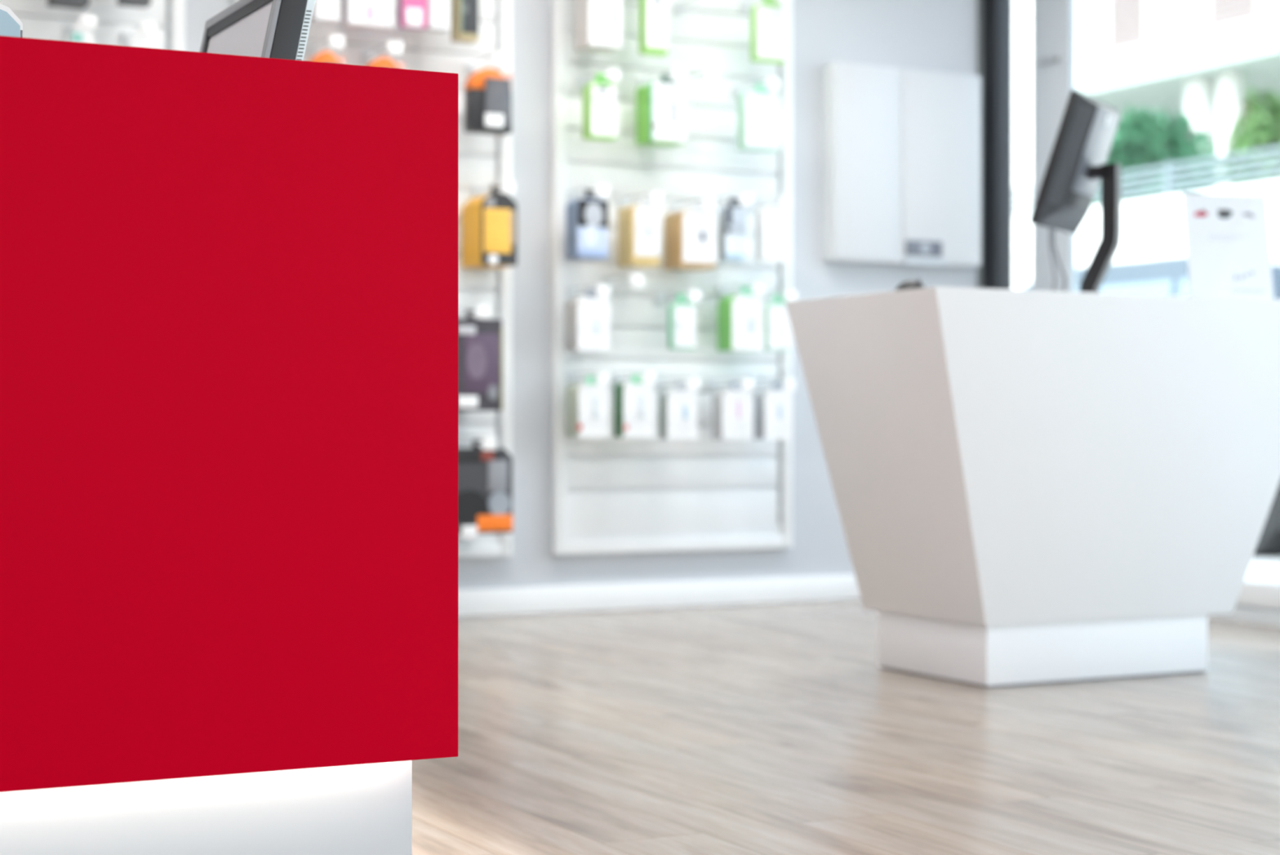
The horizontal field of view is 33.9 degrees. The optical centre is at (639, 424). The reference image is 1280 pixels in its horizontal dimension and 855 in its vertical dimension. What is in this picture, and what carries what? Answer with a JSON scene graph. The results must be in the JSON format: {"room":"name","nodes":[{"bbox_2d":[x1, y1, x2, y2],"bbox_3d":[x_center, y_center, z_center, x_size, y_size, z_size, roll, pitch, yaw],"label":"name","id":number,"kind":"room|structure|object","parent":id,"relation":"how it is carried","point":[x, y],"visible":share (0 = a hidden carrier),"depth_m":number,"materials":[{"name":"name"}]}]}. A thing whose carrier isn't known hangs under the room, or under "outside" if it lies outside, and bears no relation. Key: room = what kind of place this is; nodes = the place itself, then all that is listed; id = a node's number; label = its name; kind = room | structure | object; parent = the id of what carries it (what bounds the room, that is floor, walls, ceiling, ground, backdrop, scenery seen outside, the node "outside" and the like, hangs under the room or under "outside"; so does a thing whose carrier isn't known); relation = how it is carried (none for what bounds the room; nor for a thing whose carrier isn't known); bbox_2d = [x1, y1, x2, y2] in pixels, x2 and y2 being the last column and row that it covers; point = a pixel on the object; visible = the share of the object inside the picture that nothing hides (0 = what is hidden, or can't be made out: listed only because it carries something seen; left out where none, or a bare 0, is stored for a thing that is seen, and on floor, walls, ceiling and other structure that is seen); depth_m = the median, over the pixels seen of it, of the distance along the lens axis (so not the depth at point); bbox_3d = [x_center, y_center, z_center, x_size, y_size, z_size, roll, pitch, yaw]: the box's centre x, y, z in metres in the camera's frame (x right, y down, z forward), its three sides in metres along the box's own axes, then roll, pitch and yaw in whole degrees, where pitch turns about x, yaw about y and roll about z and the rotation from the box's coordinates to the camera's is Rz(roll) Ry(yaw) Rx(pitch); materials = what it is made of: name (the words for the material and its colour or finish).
{"room":"electronics store","nodes":[
{"label":"electronics store","id":0,"kind":"room"},
{"bbox_2d":[184,0,977,589],"bbox_3d":[-2.728,-0.795,6.518,9.132,3.040,0.180,0,0,-27],"label":"wall","id":1,"kind":"structure","parent":0,"point":[940,36],"depth_m":8.13,"materials":[{"name":"grey paint"}]},
{"bbox_2d":[0,0,184,50],"bbox_3d":[-1.977,-0.732,6.779,1.011,2.407,0.045,0,0,-27],"label":"panel","id":2,"kind":"object","parent":1,"relation":"attached to","point":[39,20],"visible":0.05,"depth_m":6.89,"materials":[{"name":"white laminate"}]},
{"bbox_2d":[62,13,96,40],"bbox_3d":[-1.796,-1.269,6.706,0.052,0.051,0.279,0,0,-27],"label":"hook","id":3,"kind":"object","parent":2,"relation":"attached to","point":[86,21],"visible":0.76,"depth_m":6.59,"materials":[{"name":"white metal"}]},
{"bbox_2d":[64,21,95,43],"bbox_3d":[-1.787,-1.128,6.689,0.080,0.297,0.091,0,0,-27],"label":"package","id":4,"kind":"object","parent":3,"relation":"hanging from","point":[78,35],"visible":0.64,"depth_m":6.65},
{"bbox_2d":[120,20,156,45],"bbox_3d":[-1.626,-1.264,6.793,0.052,0.051,0.279,0,0,-27],"label":"hook","id":5,"kind":"object","parent":2,"relation":"attached to","point":[147,28],"visible":0.73,"depth_m":6.67,"materials":[{"name":"white metal"}]},
{"bbox_2d":[124,27,155,48],"bbox_3d":[-1.613,-1.132,6.766,0.086,0.280,0.064,0,0,-27],"label":"package","id":6,"kind":"object","parent":5,"relation":"hanging from","point":[138,41],"visible":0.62,"depth_m":6.74},
{"bbox_2d":[234,0,511,557],"bbox_3d":[-0.918,-0.732,7.326,1.011,2.407,0.045,0,0,-27],"label":"panel","id":7,"kind":"object","parent":1,"relation":"attached to","point":[483,159],"visible":0.17,"depth_m":7.49,"materials":[{"name":"white laminate"}]},
{"bbox_2d":[303,34,344,59],"bbox_3d":[-1.070,-1.275,7.077,0.052,0.051,0.284,0,0,-27],"label":"hook","id":8,"kind":"object","parent":7,"relation":"attached to","point":[335,41],"visible":0.82,"depth_m":6.96,"materials":[{"name":"white metal"}]},
{"bbox_2d":[309,50,345,64],"bbox_3d":[-1.058,-1.119,7.055,0.118,0.267,0.097,0,0,-27],"label":"package","id":9,"kind":"object","parent":8,"relation":"hanging from","point":[326,56],"visible":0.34,"depth_m":7.03},
{"bbox_2d":[360,40,402,66],"bbox_3d":[-0.887,-1.271,7.172,0.052,0.051,0.284,0,0,-27],"label":"hook","id":10,"kind":"object","parent":7,"relation":"attached to","point":[393,47],"visible":0.9,"depth_m":7.13,"materials":[{"name":"white metal"}]},
{"bbox_2d":[366,57,404,69],"bbox_3d":[-0.874,-1.123,7.147,0.130,0.250,0.092,0,0,-27],"label":"package","id":11,"kind":"object","parent":10,"relation":"hanging from","point":[384,62],"visible":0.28,"depth_m":7.12},
{"bbox_2d":[457,304,489,318],"bbox_3d":[-0.616,-0.385,7.264,0.052,0.051,0.369,0,0,-27],"label":"hook","id":12,"kind":"object","parent":7,"relation":"attached to","point":[482,312],"visible":0.6,"depth_m":7.10,"materials":[{"name":"white metal"}]},
{"bbox_2d":[457,309,502,411],"bbox_3d":[-0.628,-0.220,7.287,0.208,0.344,0.275,0,0,-27],"label":"package","id":13,"kind":"object","parent":12,"relation":"hanging from","point":[480,340],"visible":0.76,"depth_m":7.18},
{"bbox_2d":[464,333,500,392],"bbox_3d":[-0.540,-0.212,7.181,0.133,0.201,0.002,0,0,-27],"label":"picture","id":14,"kind":"object","parent":13,"relation":"attached to","point":[482,350],"depth_m":7.18},
{"bbox_2d":[457,435,496,449],"bbox_3d":[-0.598,0.059,7.262,0.052,0.051,0.389,0,0,-27],"label":"hook","id":15,"kind":"object","parent":7,"relation":"attached to","point":[488,443],"visible":0.58,"depth_m":7.09,"materials":[{"name":"white metal"}]},
{"bbox_2d":[457,440,512,538],"bbox_3d":[-0.610,0.220,7.286,0.237,0.338,0.297,0,0,-27],"label":"package","id":16,"kind":"object","parent":15,"relation":"hanging from","point":[485,477],"visible":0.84,"depth_m":7.16},
{"bbox_2d":[464,51,508,75],"bbox_3d":[-0.541,-1.264,7.350,0.052,0.051,0.284,0,0,-27],"label":"hook","id":17,"kind":"object","parent":7,"relation":"attached to","point":[500,59],"visible":0.9,"depth_m":7.31,"materials":[{"name":"white metal"}]},
{"bbox_2d":[464,67,511,135],"bbox_3d":[-0.527,-1.131,7.322,0.153,0.222,0.085,0,0,-27],"label":"package","id":18,"kind":"object","parent":17,"relation":"hanging from","point":[487,92],"visible":1,"depth_m":7.29},
{"bbox_2d":[471,179,515,198],"bbox_3d":[-0.518,-0.824,7.365,0.052,0.051,0.279,0,0,-27],"label":"hook","id":19,"kind":"object","parent":7,"relation":"attached to","point":[507,187],"visible":0.89,"depth_m":7.27,"materials":[{"name":"white metal"}]},
{"bbox_2d":[462,185,517,268],"bbox_3d":[-0.530,-0.694,7.389,0.135,0.275,0.184,0,0,-27],"label":"package","id":20,"kind":"object","parent":19,"relation":"hanging from","point":[489,221],"visible":1,"depth_m":7.32},
{"bbox_2d":[457,573,860,617],"bbox_3d":[-2.683,0.637,6.431,9.132,0.096,0.015,0,0,-27],"label":"baseboard","id":21,"kind":"structure","parent":1,"relation":"attached to","point":[581,597],"depth_m":7.83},
{"bbox_2d":[550,0,792,554],"bbox_3d":[0.130,-0.732,7.867,1.011,2.407,0.045,0,0,-27],"label":"panel","id":22,"kind":"object","parent":1,"relation":"attached to","point":[611,494],"visible":0.76,"depth_m":7.84,"materials":[{"name":"white laminate"}]},
{"bbox_2d":[565,183,608,203],"bbox_3d":[-0.196,-0.829,7.531,0.052,0.051,0.279,0,0,-27],"label":"hook","id":23,"kind":"object","parent":22,"relation":"attached to","point":[602,190],"visible":0.91,"depth_m":7.45,"materials":[{"name":"white metal"}]},
{"bbox_2d":[565,189,608,260],"bbox_3d":[-0.190,-0.716,7.519,0.120,0.241,0.104,0,0,-27],"label":"package","id":24,"kind":"object","parent":23,"relation":"hanging from","point":[587,217],"visible":0.99,"depth_m":7.48},
{"bbox_2d":[583,224,596,246],"bbox_3d":[-0.177,-0.674,7.470,0.050,0.079,0.003,0,0,-27],"label":"print","id":25,"kind":"object","parent":24,"relation":"on","point":[589,230],"depth_m":7.47},
{"bbox_2d":[584,202,602,227],"bbox_3d":[-0.165,-0.747,7.476,0.072,0.089,0.002,0,0,-27],"label":"picture","id":26,"kind":"object","parent":24,"relation":"on","point":[593,211],"depth_m":7.47},
{"bbox_2d":[565,371,610,385],"bbox_3d":[-0.192,-0.166,7.533,0.052,0.051,0.279,0,0,-27],"label":"hook","id":27,"kind":"object","parent":22,"relation":"attached to","point":[602,379],"visible":0.91,"depth_m":7.46,"materials":[{"name":"white metal"}]},
{"bbox_2d":[565,376,608,436],"bbox_3d":[-0.192,-0.065,7.525,0.127,0.217,0.113,0,0,-27],"label":"package","id":28,"kind":"object","parent":27,"relation":"hanging from","point":[587,406],"visible":0.96,"depth_m":7.48},
{"bbox_2d":[565,284,610,300],"bbox_3d":[-0.192,-0.476,7.533,0.052,0.051,0.279,0,0,-27],"label":"hook","id":29,"kind":"object","parent":22,"relation":"attached to","point":[602,291],"visible":0.91,"depth_m":7.46,"materials":[{"name":"white metal"}]},
{"bbox_2d":[564,288,610,351],"bbox_3d":[-0.189,-0.374,7.527,0.130,0.219,0.113,0,0,-27],"label":"package","id":30,"kind":"object","parent":29,"relation":"hanging from","point":[588,318],"visible":0.98,"depth_m":7.48},
{"bbox_2d":[574,67,620,90],"bbox_3d":[-0.157,-1.244,7.552,0.052,0.051,0.279,0,0,-27],"label":"hook","id":31,"kind":"object","parent":22,"relation":"attached to","point":[612,74],"visible":0.92,"depth_m":7.50,"materials":[{"name":"white metal"}]},
{"bbox_2d":[582,74,617,141],"bbox_3d":[-0.143,-1.138,7.524,0.108,0.228,0.067,0,0,-27],"label":"package","id":32,"kind":"object","parent":31,"relation":"hanging from","point":[600,98],"visible":0.98,"depth_m":7.50},
{"bbox_2d":[601,273,644,289],"bbox_3d":[-0.065,-0.520,7.619,0.052,0.051,0.244,0,0,-27],"label":"hook","id":33,"kind":"object","parent":22,"relation":"attached to","point":[636,280],"visible":0.95,"depth_m":7.53,"materials":[{"name":"white metal"}]},
{"bbox_2d":[608,370,655,384],"bbox_3d":[-0.030,-0.172,7.617,0.052,0.051,0.279,0,0,-27],"label":"hook","id":34,"kind":"object","parent":22,"relation":"attached to","point":[647,377],"visible":0.86,"depth_m":7.57,"materials":[{"name":"white metal"}]},
{"bbox_2d":[613,374,655,436],"bbox_3d":[-0.019,-0.067,7.595,0.128,0.224,0.080,0,0,-27],"label":"package","id":35,"kind":"object","parent":34,"relation":"hanging from","point":[634,402],"visible":0.96,"depth_m":7.56},
{"bbox_2d":[616,191,662,210],"bbox_3d":[-0.004,-0.814,7.630,0.052,0.051,0.279,0,0,-27],"label":"hook","id":36,"kind":"object","parent":22,"relation":"attached to","point":[655,197],"visible":0.91,"depth_m":7.57,"materials":[{"name":"white metal"}]},
{"bbox_2d":[617,196,660,267],"bbox_3d":[-0.002,-0.698,7.626,0.118,0.246,0.118,0,0,-27],"label":"package","id":37,"kind":"object","parent":36,"relation":"hanging from","point":[638,225],"visible":0.99,"depth_m":7.58},
{"bbox_2d":[638,68,684,87],"bbox_3d":[0.076,-1.262,7.672,0.052,0.051,0.279,0,0,-27],"label":"hook","id":38,"kind":"object","parent":22,"relation":"attached to","point":[678,75],"visible":0.8,"depth_m":7.56,"materials":[{"name":"white metal"}]},
{"bbox_2d":[635,74,686,146],"bbox_3d":[0.076,-1.148,7.668,0.150,0.243,0.123,0,0,-27],"label":"package","id":39,"kind":"object","parent":38,"relation":"hanging from","point":[660,107],"visible":0.99,"depth_m":7.62},
{"bbox_2d":[653,377,698,391],"bbox_3d":[0.127,-0.149,7.698,0.052,0.051,0.279,0,0,-27],"label":"hook","id":40,"kind":"object","parent":22,"relation":"attached to","point":[691,384],"visible":0.86,"depth_m":7.63,"materials":[{"name":"white metal"}]},
{"bbox_2d":[658,381,697,439],"bbox_3d":[0.140,-0.052,7.673,0.123,0.208,0.073,0,0,-27],"label":"package","id":41,"kind":"object","parent":40,"relation":"hanging from","point":[677,408],"visible":0.94,"depth_m":7.64},
{"bbox_2d":[653,288,701,305],"bbox_3d":[0.135,-0.469,7.702,0.052,0.051,0.279,0,0,-27],"label":"hook","id":42,"kind":"object","parent":22,"relation":"attached to","point":[694,295],"visible":1,"depth_m":7.68,"materials":[{"name":"white metal"}]},
{"bbox_2d":[667,293,696,349],"bbox_3d":[0.154,-0.376,7.665,0.095,0.200,0.044,0,0,-27],"label":"package","id":43,"kind":"object","parent":42,"relation":"hanging from","point":[682,314],"visible":1,"depth_m":7.65},
{"bbox_2d":[667,197,715,213],"bbox_3d":[0.188,-0.802,7.729,0.052,0.051,0.279,0,0,-27],"label":"hook","id":44,"kind":"object","parent":22,"relation":"attached to","point":[708,204],"visible":0.9,"depth_m":7.67,"materials":[{"name":"white metal"}]},
{"bbox_2d":[664,203,716,271],"bbox_3d":[0.186,-0.692,7.732,0.149,0.236,0.134,0,0,-27],"label":"package","id":45,"kind":"object","parent":44,"relation":"hanging from","point":[690,237],"visible":0.98,"depth_m":7.68},
{"bbox_2d":[671,0,715,15],"bbox_3d":[0.195,-1.556,7.753,0.052,0.051,0.244,0,0,-27],"label":"hook","id":46,"kind":"object","parent":22,"relation":"attached to","point":[677,7],"visible":1,"depth_m":7.85,"materials":[{"name":"white metal"}]},
{"bbox_2d":[706,192,752,212],"bbox_3d":[0.327,-0.827,7.801,0.052,0.051,0.279,0,0,-27],"label":"hook","id":47,"kind":"object","parent":22,"relation":"attached to","point":[745,199],"visible":0.7,"depth_m":7.68,"materials":[{"name":"white metal"}]},
{"bbox_2d":[718,198,746,262],"bbox_3d":[0.343,-0.720,7.769,0.093,0.230,0.058,0,0,-27],"label":"package","id":48,"kind":"object","parent":47,"relation":"hanging from","point":[732,219],"visible":1,"depth_m":7.75},
{"bbox_2d":[726,208,746,234],"bbox_3d":[0.356,-0.750,7.745,0.083,0.090,0.002,0,0,-27],"label":"picture","id":49,"kind":"object","parent":48,"relation":"attached to","point":[735,218],"depth_m":7.75},
{"bbox_2d":[706,377,754,391],"bbox_3d":[0.332,-0.151,7.804,0.052,0.051,0.279,0,0,-27],"label":"hook","id":50,"kind":"object","parent":22,"relation":"attached to","point":[747,384],"visible":0.97,"depth_m":7.79,"materials":[{"name":"white metal"}]},
{"bbox_2d":[711,382,752,439],"bbox_3d":[0.343,-0.053,7.785,0.126,0.211,0.084,0,0,-27],"label":"package","id":51,"kind":"object","parent":50,"relation":"hanging from","point":[731,409],"visible":0.94,"depth_m":7.75},
{"bbox_2d":[716,281,764,297],"bbox_3d":[0.374,-0.503,7.826,0.052,0.051,0.279,0,0,-27],"label":"hook","id":52,"kind":"object","parent":22,"relation":"attached to","point":[757,288],"visible":0.91,"depth_m":7.81,"materials":[{"name":"white metal"}]},
{"bbox_2d":[717,286,764,351],"bbox_3d":[0.377,-0.393,7.820,0.137,0.235,0.116,0,0,-27],"label":"package","id":53,"kind":"object","parent":52,"relation":"hanging from","point":[740,317],"visible":0.98,"depth_m":7.77},
{"bbox_2d":[730,77,779,99],"bbox_3d":[0.428,-1.260,7.854,0.052,0.051,0.279,0,0,-27],"label":"hook","id":54,"kind":"object","parent":22,"relation":"attached to","point":[772,83],"visible":0.91,"depth_m":7.80,"materials":[{"name":"white metal"}]},
{"bbox_2d":[737,83,780,152],"bbox_3d":[0.444,-1.144,7.822,0.156,0.246,0.054,0,0,-27],"label":"package","id":55,"kind":"object","parent":54,"relation":"hanging from","point":[758,111],"visible":0.98,"depth_m":7.80},
{"bbox_2d":[738,0,787,14],"bbox_3d":[0.459,-1.587,7.870,0.052,0.051,0.279,0,0,-27],"label":"hook","id":56,"kind":"object","parent":22,"relation":"attached to","point":[744,6],"visible":0.98,"depth_m":7.98,"materials":[{"name":"white metal"}]},
{"bbox_2d":[751,0,785,64],"bbox_3d":[0.479,-1.474,7.832,0.128,0.240,0.040,0,0,-27],"label":"package","id":57,"kind":"object","parent":56,"relation":"hanging from","point":[767,19],"visible":1,"depth_m":7.81},
{"bbox_2d":[743,195,792,213],"bbox_3d":[0.478,-0.829,7.879,0.052,0.051,0.279,0,0,-27],"label":"hook","id":58,"kind":"object","parent":22,"relation":"attached to","point":[785,201],"visible":0.83,"depth_m":7.79,"materials":[{"name":"white metal"}]},
{"bbox_2d":[755,200,789,262],"bbox_3d":[0.495,-0.724,7.846,0.118,0.224,0.049,0,0,-27],"label":"package","id":59,"kind":"object","parent":58,"relation":"hanging from","point":[772,223],"visible":0.98,"depth_m":7.82},
{"bbox_2d":[747,377,795,391],"bbox_3d":[0.491,-0.152,7.886,0.052,0.051,0.279,0,0,-27],"label":"hook","id":60,"kind":"object","parent":22,"relation":"attached to","point":[788,384],"visible":0.77,"depth_m":7.77,"materials":[{"name":"white metal"}]},
{"bbox_2d":[753,382,792,439],"bbox_3d":[0.500,-0.053,7.867,0.121,0.213,0.086,0,0,-27],"label":"package","id":61,"kind":"object","parent":60,"relation":"hanging from","point":[773,408],"visible":0.97,"depth_m":7.83},
{"bbox_2d":[748,288,796,302],"bbox_3d":[0.495,-0.480,7.888,0.052,0.051,0.279,0,0,-27],"label":"hook","id":62,"kind":"object","parent":22,"relation":"attached to","point":[789,295],"visible":0.62,"depth_m":7.77,"materials":[{"name":"white metal"}]},
{"bbox_2d":[764,293,792,351],"bbox_3d":[0.515,-0.381,7.851,0.110,0.212,0.040,0,0,-27],"label":"package","id":63,"kind":"object","parent":62,"relation":"hanging from","point":[778,328],"visible":0.77,"depth_m":7.83},
{"bbox_2d":[822,62,980,266],"bbox_3d":[1.046,-1.020,8.314,0.702,0.770,0.091,0,0,-27],"label":"upper cabinet","id":64,"kind":"object","parent":1,"relation":"attached to","point":[901,147],"visible":1,"depth_m":8.27,"materials":[{"name":"white paint"}]},
{"bbox_2d":[977,0,982,288],"bbox_3d":[1.345,-0.815,8.632,0.046,3.000,0.160,0,0,-27],"label":"trim","id":65,"kind":"structure","parent":1,"relation":"attached to","point":[980,2],"depth_m":8.57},
{"bbox_2d":[982,0,1012,288],"bbox_3d":[1.423,-0.815,8.623,0.084,3.000,0.248,0,0,-27],"label":"trim","id":66,"kind":"structure","parent":1,"relation":"attached to","point":[997,14],"depth_m":8.52,"materials":[{"name":"metal"}]},
{"bbox_2d":[412,598,1279,854],"bbox_3d":[-0.250,0.705,1.814,9.220,0.040,10.453,0,0,-27],"label":"floor","id":67,"kind":"structure","parent":0,"point":[766,728],"depth_m":4.47,"materials":[{"name":"brown wood"}]},
{"bbox_2d":[0,35,457,854],"bbox_3d":[-1.474,0.125,2.846,1.992,1.120,1.589,0,0,-27],"label":"counter","id":68,"kind":"object","parent":67,"relation":"on","point":[228,283],"depth_m":2.46,"materials":[{"name":"red lacquer"},{"name":"white laminate"}]},
{"bbox_2d":[0,4,22,37],"bbox_3d":[-0.931,-0.397,2.850,0.158,0.364,0.121,0,0,-27],"label":"computer monitor","id":69,"kind":"object","parent":68,"relation":"on","point":[11,25],"visible":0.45,"depth_m":2.82,"materials":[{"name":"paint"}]},
{"bbox_2d":[200,0,315,60],"bbox_3d":[-0.655,-0.435,3.207,0.214,0.441,0.400,0,0,-27],"label":"computer monitor","id":70,"kind":"object","parent":68,"relation":"on","point":[266,28],"visible":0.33,"depth_m":3.10,"materials":[{"name":"black plastic"}]},
{"bbox_2d":[785,286,1279,687],"bbox_3d":[1.181,0.172,5.829,1.382,1.027,0.718,0,0,-27],"label":"counter","id":71,"kind":"object","parent":67,"relation":"on","point":[1030,486],"depth_m":5.56,"materials":[{"name":"white laminate"}]},
{"bbox_2d":[894,278,925,290],"bbox_3d":[0.708,-0.361,5.486,0.072,0.039,0.110,0,0,-27],"label":"computer mouse","id":72,"kind":"object","parent":71,"relation":"on","point":[908,284],"visible":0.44,"depth_m":5.46,"materials":[{"name":"black plastic"}]},
{"bbox_2d":[1029,89,1120,292],"bbox_3d":[1.284,-0.642,6.072,0.209,0.600,0.370,0,0,30],"label":"computer monitor","id":73,"kind":"object","parent":71,"relation":"on","point":[1077,164],"visible":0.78,"depth_m":6.01,"materials":[{"name":"black plastic"}]},
{"bbox_2d":[1182,192,1274,298],"bbox_3d":[1.707,-0.510,6.139,0.274,0.336,0.128,0,0,-11],"label":"sign holder","id":74,"kind":"object","parent":71,"relation":"on","point":[1228,246],"visible":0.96,"depth_m":6.11,"materials":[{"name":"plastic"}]},
{"bbox_2d":[1217,208,1232,218],"bbox_3d":[1.708,-0.615,6.120,0.052,0.029,0.005,0,0,-12],"label":"picture","id":75,"kind":"object","parent":74,"relation":"attached to","point":[1221,213],"depth_m":6.12},
{"bbox_2d":[1032,0,1279,626],"bbox_3d":[3.924,-0.795,3.827,0.095,3.040,10.200,0,0,-27],"label":"window","id":76,"kind":"structure","parent":0,"point":[1257,602],"depth_m":8.21,"materials":[{"name":"white paint"}]},
{"label":"outside","id":77,"kind":"structure","parent":0,"visible":0},
{"bbox_3d":[12.803,0.845,33.620,26.400,0.280,72.000,0,0,-27],"label":"ground","id":78,"kind":"structure","parent":77,"visible":0},
{"bbox_2d":[1012,180,1279,289],"bbox_3d":[3.879,-0.750,23.386,0.350,2.970,30.000,0,0,-27],"label":"wall","id":79,"kind":"structure","parent":78,"relation":"on","point":[1153,228],"depth_m":20.85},
{"bbox_2d":[1012,146,1279,215],"bbox_3d":[3.857,-2.415,23.374,0.080,0.360,22.060,0,0,-27],"label":"railing","id":80,"kind":"object","parent":79,"relation":"on","point":[1170,172],"visible":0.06,"depth_m":20.46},
{"bbox_3d":[-0.150,-1.692,7.555,0.052,0.051,0.279,0,0,-27],"label":"hook","id":81,"kind":"object","parent":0,"visible":0},
{"bbox_2d":[573,0,622,53],"bbox_3d":[-0.150,-1.526,7.554,0.133,0.347,0.127,0,0,-27],"label":"package","id":82,"kind":"object","parent":81,"relation":"hanging from","point":[597,24],"visible":1,"depth_m":7.51},
{"bbox_3d":[0.033,-1.691,7.650,0.052,0.051,0.279,0,0,-27],"label":"hook","id":83,"kind":"object","parent":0,"visible":0},
{"bbox_2d":[639,0,668,56],"bbox_3d":[0.050,-1.522,7.617,0.094,0.353,0.055,0,0,-27],"label":"package","id":84,"kind":"object","parent":83,"relation":"hanging from","point":[653,14],"visible":1,"depth_m":7.59},
{"bbox_3d":[-1.074,-1.566,7.078,0.052,0.051,0.279,0,0,-27],"label":"hook","id":85,"kind":"object","parent":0,"visible":0},
{"bbox_2d":[311,0,339,24],"bbox_3d":[-1.061,-1.464,7.054,0.082,0.218,0.070,0,0,-27],"label":"package","id":86,"kind":"object","parent":85,"relation":"hanging from","point":[325,11],"visible":0.82,"depth_m":7.03},
{"bbox_3d":[-0.937,-1.581,7.149,0.052,0.051,0.279,0,0,-27],"label":"hook","id":87,"kind":"object","parent":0,"visible":0},
{"bbox_2d":[342,0,394,30],"bbox_3d":[-0.923,-1.470,7.123,0.162,0.237,0.070,0,0,-27],"label":"package","id":88,"kind":"object","parent":87,"relation":"hanging from","point":[363,14],"visible":1,"depth_m":7.10},
{"bbox_3d":[-0.796,-1.622,7.222,0.052,0.051,0.279,0,0,-27],"label":"hook","id":89,"kind":"object","parent":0,"visible":0},
{"bbox_2d":[399,0,426,29],"bbox_3d":[-0.777,-1.495,7.186,0.086,0.269,0.049,0,0,-27],"label":"package","id":90,"kind":"object","parent":89,"relation":"hanging from","point":[412,13],"visible":1,"depth_m":7.17},
{"bbox_2d":[406,7,422,26],"bbox_3d":[-0.771,-1.392,7.163,0.058,0.062,0.002,0,0,-27],"label":"print","id":91,"kind":"object","parent":90,"relation":"attached to","point":[414,15],"depth_m":7.16},
{"bbox_3d":[-0.716,-1.586,7.263,0.052,0.051,0.279,0,0,-27],"label":"hook","id":92,"kind":"object","parent":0,"visible":0},
{"bbox_2d":[422,0,450,32],"bbox_3d":[-0.702,-1.477,7.236,0.076,0.233,0.062,0,0,-27],"label":"package","id":93,"kind":"object","parent":92,"relation":"hanging from","point":[438,11],"visible":1,"depth_m":7.21},
{"bbox_3d":[-0.620,-1.638,7.312,0.052,0.051,0.279,0,0,-27],"label":"hook","id":94,"kind":"object","parent":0,"visible":0},
{"bbox_2d":[450,0,479,44],"bbox_3d":[-0.608,-1.489,7.288,0.077,0.314,0.075,0,0,-27],"label":"package","id":95,"kind":"object","parent":94,"relation":"hanging from","point":[464,14],"visible":1,"depth_m":7.26},
{"bbox_3d":[-1.827,-1.547,6.689,0.052,0.051,0.279,0,0,-27],"label":"hook","id":96,"kind":"object","parent":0,"visible":0},
{"bbox_2d":[47,0,89,9],"bbox_3d":[-1.820,-1.444,6.675,0.113,0.221,0.092,0,0,-27],"label":"package","id":97,"kind":"object","parent":96,"relation":"hanging from","point":[73,4],"visible":1,"depth_m":6.66},
{"bbox_3d":[-1.644,-1.569,6.784,0.052,0.051,0.279,0,0,-27],"label":"hook","id":98,"kind":"object","parent":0,"visible":0},
{"bbox_2d":[117,0,151,8],"bbox_3d":[-1.630,-1.464,6.758,0.093,0.224,0.065,0,0,-27],"label":"package","id":99,"kind":"object","parent":98,"relation":"hanging from","point":[135,3],"visible":1,"depth_m":6.74},
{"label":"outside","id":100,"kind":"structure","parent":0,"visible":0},
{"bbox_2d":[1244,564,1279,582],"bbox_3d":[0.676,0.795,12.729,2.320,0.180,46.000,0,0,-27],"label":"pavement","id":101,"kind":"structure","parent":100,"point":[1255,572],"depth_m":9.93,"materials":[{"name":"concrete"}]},
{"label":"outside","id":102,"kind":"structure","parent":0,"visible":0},
{"bbox_2d":[1249,553,1279,566],"bbox_3d":[1.849,0.855,19.524,6.000,0.100,57.000,0,0,-27],"label":"road","id":103,"kind":"structure","parent":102,"point":[1273,560],"depth_m":12.43,"materials":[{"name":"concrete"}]},
{"bbox_2d":[1018,254,1279,556],"bbox_3d":[3.810,-0.145,14.516,1.862,1.900,4.600,0,0,-27],"label":"car","id":104,"kind":"object","parent":103,"relation":"on","point":[1169,276],"visible":0.09,"depth_m":13.61,"materials":[{"name":"paint"}]},
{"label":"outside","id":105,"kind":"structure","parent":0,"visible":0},
{"bbox_3d":[8.464,-1.985,31.943,15.650,0.300,41.000,0,0,-27],"label":"terrace","id":106,"kind":"object","parent":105,"visible":0},
{"bbox_2d":[1012,0,1279,217],"bbox_3d":[9.368,-7.572,32.972,7.100,10.874,34.000,0,0,-27],"label":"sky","id":107,"kind":"structure","parent":106,"relation":"on","point":[1201,59],"depth_m":30.22,"materials":[{"name":"white concrete"}]},
{"bbox_2d":[1109,0,1145,51],"bbox_3d":[7.229,-6.493,31.140,0.017,1.785,0.782,0,0,-27],"label":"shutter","id":108,"kind":"object","parent":107,"relation":"hanging from","point":[1126,17],"depth_m":31.13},
{"bbox_2d":[1208,0,1257,28],"bbox_3d":[8.246,-6.478,29.168,0.017,1.785,0.922,0,0,-27],"label":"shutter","id":109,"kind":"object","parent":107,"relation":"hanging from","point":[1222,13],"depth_m":29.19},
{"bbox_2d":[1094,104,1201,203],"bbox_3d":[5.420,-2.784,22.792,1.712,1.396,0.710,0,0,-27],"label":"tree","id":110,"kind":"object","parent":106,"relation":"on","point":[1142,141],"visible":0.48,"depth_m":22.63,"materials":[{"name":"green plant"}]},
{"bbox_2d":[1141,105,1225,192],"bbox_3d":[6.317,-2.990,25.296,1.659,1.720,0.821,0,0,-27],"label":"shrub","id":111,"kind":"object","parent":106,"relation":"on","point":[1183,124],"visible":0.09,"depth_m":25.27,"materials":[{"name":"green plant"}]},
{"bbox_2d":[1217,86,1279,187],"bbox_3d":[7.794,-3.148,25.927,1.674,2.034,0.972,0,0,-27],"label":"tree","id":112,"kind":"object","parent":106,"relation":"on","point":[1267,131],"visible":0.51,"depth_m":25.70,"materials":[{"name":"green plant"}]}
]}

